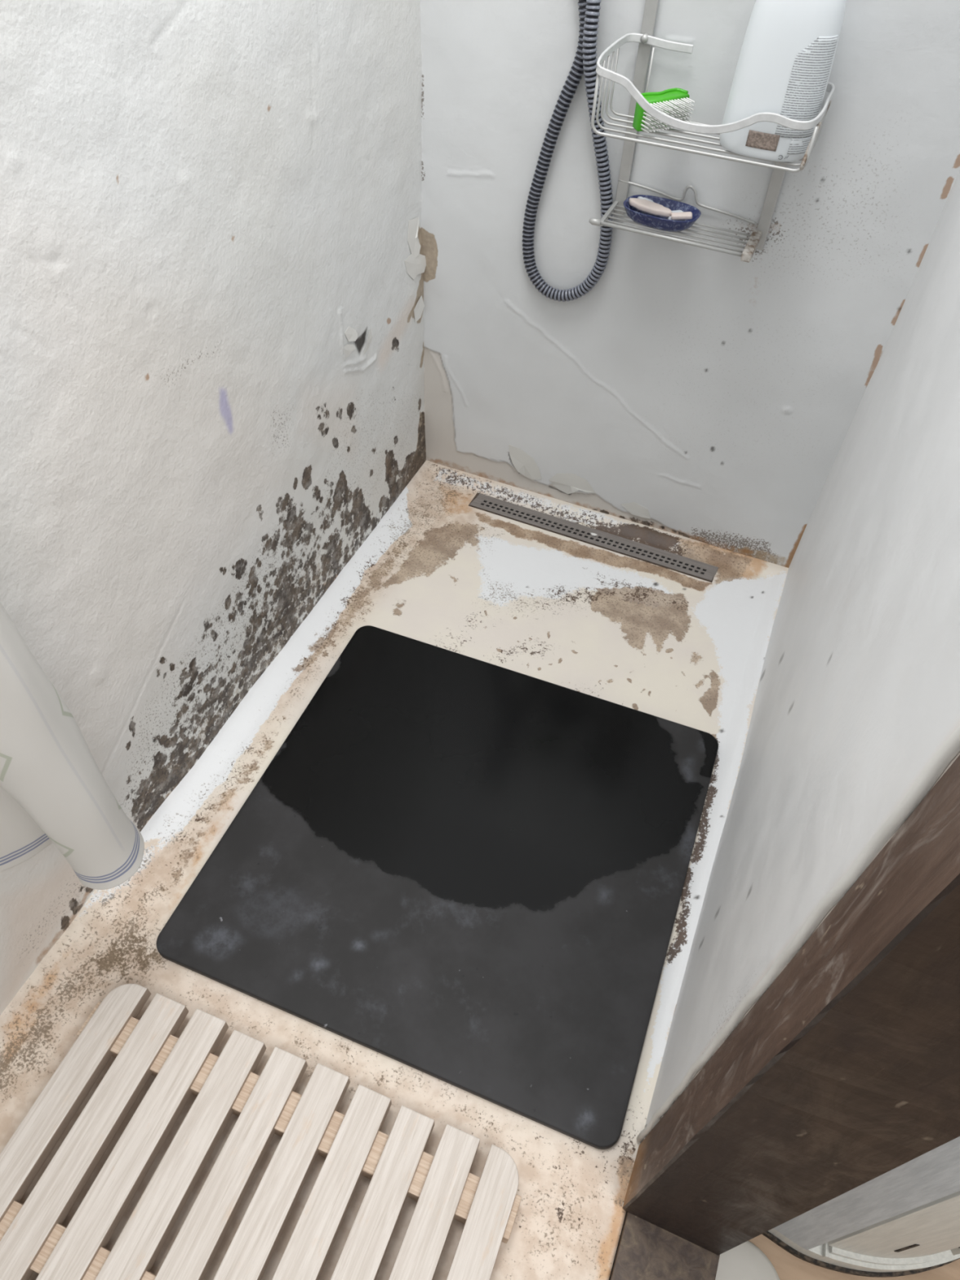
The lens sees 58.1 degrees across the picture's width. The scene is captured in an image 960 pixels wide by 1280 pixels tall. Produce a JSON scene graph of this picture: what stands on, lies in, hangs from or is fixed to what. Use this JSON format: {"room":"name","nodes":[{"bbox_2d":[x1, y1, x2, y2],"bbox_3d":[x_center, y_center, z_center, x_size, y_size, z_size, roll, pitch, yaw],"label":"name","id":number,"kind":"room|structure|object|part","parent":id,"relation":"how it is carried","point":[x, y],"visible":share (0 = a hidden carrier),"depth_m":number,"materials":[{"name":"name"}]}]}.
{"room":"damaged room","nodes":[
{"label":"damaged room","id":0,"kind":"room"},
{"bbox_2d":[0,0,426,1014],"bbox_3d":[-0.476,-0.136,0.655,0.056,1.400,1.965,19,51,13],"label":"wall","id":1,"kind":"structure","parent":0,"point":[213,263],"depth_m":0.98,"materials":[{"name":"paint"}]},
{"bbox_2d":[0,602,144,889],"bbox_3d":[-0.410,-0.152,0.414,0.153,1.206,0.173,19,51,13],"label":"shower curtain","id":2,"kind":"object","parent":1,"relation":"hanging from","point":[53,789],"visible":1,"depth_m":0.75,"materials":[{"name":"white fabric"}]},
{"bbox_2d":[0,460,788,1279],"bbox_3d":[-0.157,0.421,1.076,0.764,0.040,1.980,19,51,13],"label":"floor","id":3,"kind":"structure","parent":0,"point":[438,570],"depth_m":1.26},
{"bbox_2d":[0,983,521,1279],"bbox_3d":[-0.272,0.643,0.835,0.523,0.040,0.464,18,50,12],"label":"duckboard","id":4,"kind":"object","parent":3,"relation":"on","point":[33,1237],"visible":1,"depth_m":0.90,"materials":[{"name":"white wood"}]},
{"bbox_2d":[155,625,718,1149],"bbox_3d":[-0.022,0.269,1.194,0.622,0.012,0.615,19,51,13],"label":"mat","id":5,"kind":"object","parent":3,"relation":"on","point":[468,873],"visible":1,"depth_m":1.14,"materials":[{"name":"black rubber"}]},
{"bbox_2d":[467,493,718,582],"bbox_3d":[0.207,-0.195,1.623,0.482,0.006,0.044,19,51,14],"label":"linear drain","id":6,"kind":"object","parent":3,"relation":"on","point":[606,540],"visible":1,"depth_m":1.62,"materials":[{"name":"brushed steel"}]},
{"bbox_2d":[420,0,959,568],"bbox_3d":[0.270,-0.685,1.176,0.850,1.400,0.054,19,51,13],"label":"wall","id":7,"kind":"structure","parent":0,"point":[713,397],"depth_m":1.28,"materials":[{"name":"paint"}]},
{"bbox_2d":[588,0,835,262],"bbox_3d":[0.291,-0.795,0.901,0.272,0.780,0.118,19,51,13],"label":"shower caddy","id":8,"kind":"object","parent":7,"relation":"attached to","point":[646,39],"visible":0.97,"depth_m":1.09,"materials":[{"name":"metal"}]},
{"bbox_2d":[522,0,613,302],"bbox_3d":[0.135,-0.750,1.113,0.139,0.666,0.040,19,51,13],"label":"shower hose","id":9,"kind":"object","parent":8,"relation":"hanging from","point":[585,59],"visible":0.91,"depth_m":1.21,"materials":[{"name":"black plastic"}]},
{"bbox_2d":[623,195,701,231],"bbox_3d":[0.248,-0.584,1.187,0.106,0.020,0.068,21,51,15],"label":"soap dish","id":10,"kind":"object","parent":8,"relation":"on","point":[657,222],"visible":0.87,"depth_m":1.18,"materials":[{"name":"blue ceramic"}]},
{"bbox_2d":[637,196,653,202],"bbox_3d":[0.230,-0.606,1.196,0.029,0.008,0.012,28,53,20],"label":"soap","id":11,"kind":"object","parent":10,"relation":"on","point":[640,197],"visible":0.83,"depth_m":1.20,"materials":[{"name":"white wax"}]},
{"bbox_2d":[628,198,671,217],"bbox_3d":[0.233,-0.593,1.183,0.065,0.008,0.022,28,53,18],"label":"soap","id":12,"kind":"object","parent":10,"relation":"on","point":[643,205],"visible":1,"depth_m":1.18,"materials":[{"name":"beige wax"}]},
{"bbox_2d":[665,209,685,221],"bbox_3d":[0.268,-0.580,1.183,0.026,0.011,0.023,-2,49,-5],"label":"soap","id":13,"kind":"object","parent":10,"relation":"in","point":[677,211],"visible":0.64,"depth_m":1.18,"materials":[{"name":"white wax"}]},
{"bbox_2d":[671,211,692,220],"bbox_3d":[0.273,-0.574,1.169,0.029,0.010,0.014,9,49,5],"label":"soap","id":14,"kind":"object","parent":10,"relation":"on","point":[674,215],"visible":1,"depth_m":1.17,"materials":[{"name":"beige wax"}]},
{"bbox_2d":[632,88,694,133],"bbox_3d":[0.229,-0.661,1.079,0.075,0.037,0.037,-22,53,-21],"label":"brush","id":15,"kind":"object","parent":8,"relation":"in","point":[673,102],"visible":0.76,"depth_m":1.07,"materials":[{"name":"green plastic"}]},
{"bbox_3d":[0.255,-0.545,1.171,0.213,0.007,0.005,19,51,13],"label":"shelf rod","id":16,"kind":"part","parent":8,"relation":"part of","materials":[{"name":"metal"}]},
{"bbox_2d":[720,0,846,161],"bbox_3d":[0.353,-0.684,0.974,0.109,0.240,0.079,19,51,13],"label":"bottle","id":17,"kind":"object","parent":8,"relation":"in","point":[786,58],"visible":0.98,"depth_m":0.98,"materials":[{"name":"white plastic"}]},
{"bbox_3d":[0.403,-0.605,1.037,0.009,0.051,0.112,19,51,13],"label":"frame","id":18,"kind":"part","parent":8,"relation":"part of","materials":[{"name":"metal"}]},
{"bbox_2d":[641,171,959,1142],"bbox_3d":[0.445,-0.210,0.770,0.101,1.400,1.033,19,51,13],"label":"wall","id":19,"kind":"structure","parent":0,"point":[858,691],"depth_m":0.75,"materials":[{"name":"paint"}]},
{"bbox_2d":[608,1211,719,1279],"bbox_3d":[0.045,0.908,0.665,0.098,0.045,0.960,19,51,13],"label":"door sill","id":20,"kind":"structure","parent":19,"relation":"attached to","point":[646,1251],"depth_m":0.89,"materials":[{"name":"brown stone"}]},
{"bbox_2d":[622,755,959,1255],"bbox_3d":[0.237,0.150,0.410,0.106,1.350,0.066,19,51,13],"label":"post","id":21,"kind":"object","parent":19,"relation":"attached to","point":[844,1073],"visible":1,"depth_m":0.50,"materials":[{"name":"brown wood"}]},
{"bbox_2d":[636,725,959,1142],"bbox_3d":[0.203,0.111,0.449,0.008,1.330,0.010,19,51,13],"label":"trim","id":22,"kind":"structure","parent":19,"relation":"attached to","point":[950,748],"depth_m":0.48,"materials":[{"name":"white paint"}]},
{"bbox_2d":[748,1234,959,1279],"bbox_3d":[0.733,0.850,0.811,1.066,0.045,1.750,19,51,13],"label":"floor","id":23,"kind":"structure","parent":0,"point":[788,1266],"depth_m":0.92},
{"bbox_2d":[715,1240,780,1279],"bbox_3d":[0.264,0.678,0.895,0.104,0.016,0.104,19,51,13],"label":"pad","id":24,"kind":"object","parent":23,"relation":"on","point":[744,1261],"visible":0.44,"depth_m":0.91,"materials":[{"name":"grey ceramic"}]},
{"bbox_2d":[761,1136,959,1277],"bbox_3d":[0.555,0.287,0.756,0.359,0.765,0.469,19,51,13],"label":"mirror","id":25,"kind":"object","parent":23,"relation":"on","point":[904,1220],"visible":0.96,"depth_m":0.79,"materials":[{"name":"white paint"}]},
{"bbox_3d":[0.430,0.637,0.922,0.279,0.024,0.060,2,49,-2],"label":"rail","id":26,"kind":"part","parent":25,"relation":"part of","materials":[{"name":"metal"}]},
{"bbox_3d":[0.467,0.626,0.902,0.210,0.008,0.036,-6,49,-8],"label":"moulding","id":27,"kind":"part","parent":25,"relation":"part of","materials":[{"name":"white paint"}]},
{"bbox_3d":[0.465,0.625,0.913,0.185,0.008,0.124,19,51,13],"label":"moulding","id":28,"kind":"part","parent":25,"relation":"part of","materials":[{"name":"white paint"}]},
{"bbox_3d":[0.479,0.393,0.639,0.210,0.695,0.033,-6,49,-8],"label":"door panel","id":29,"kind":"part","parent":25,"relation":"part of","materials":[{"name":"white paint"}]}
]}

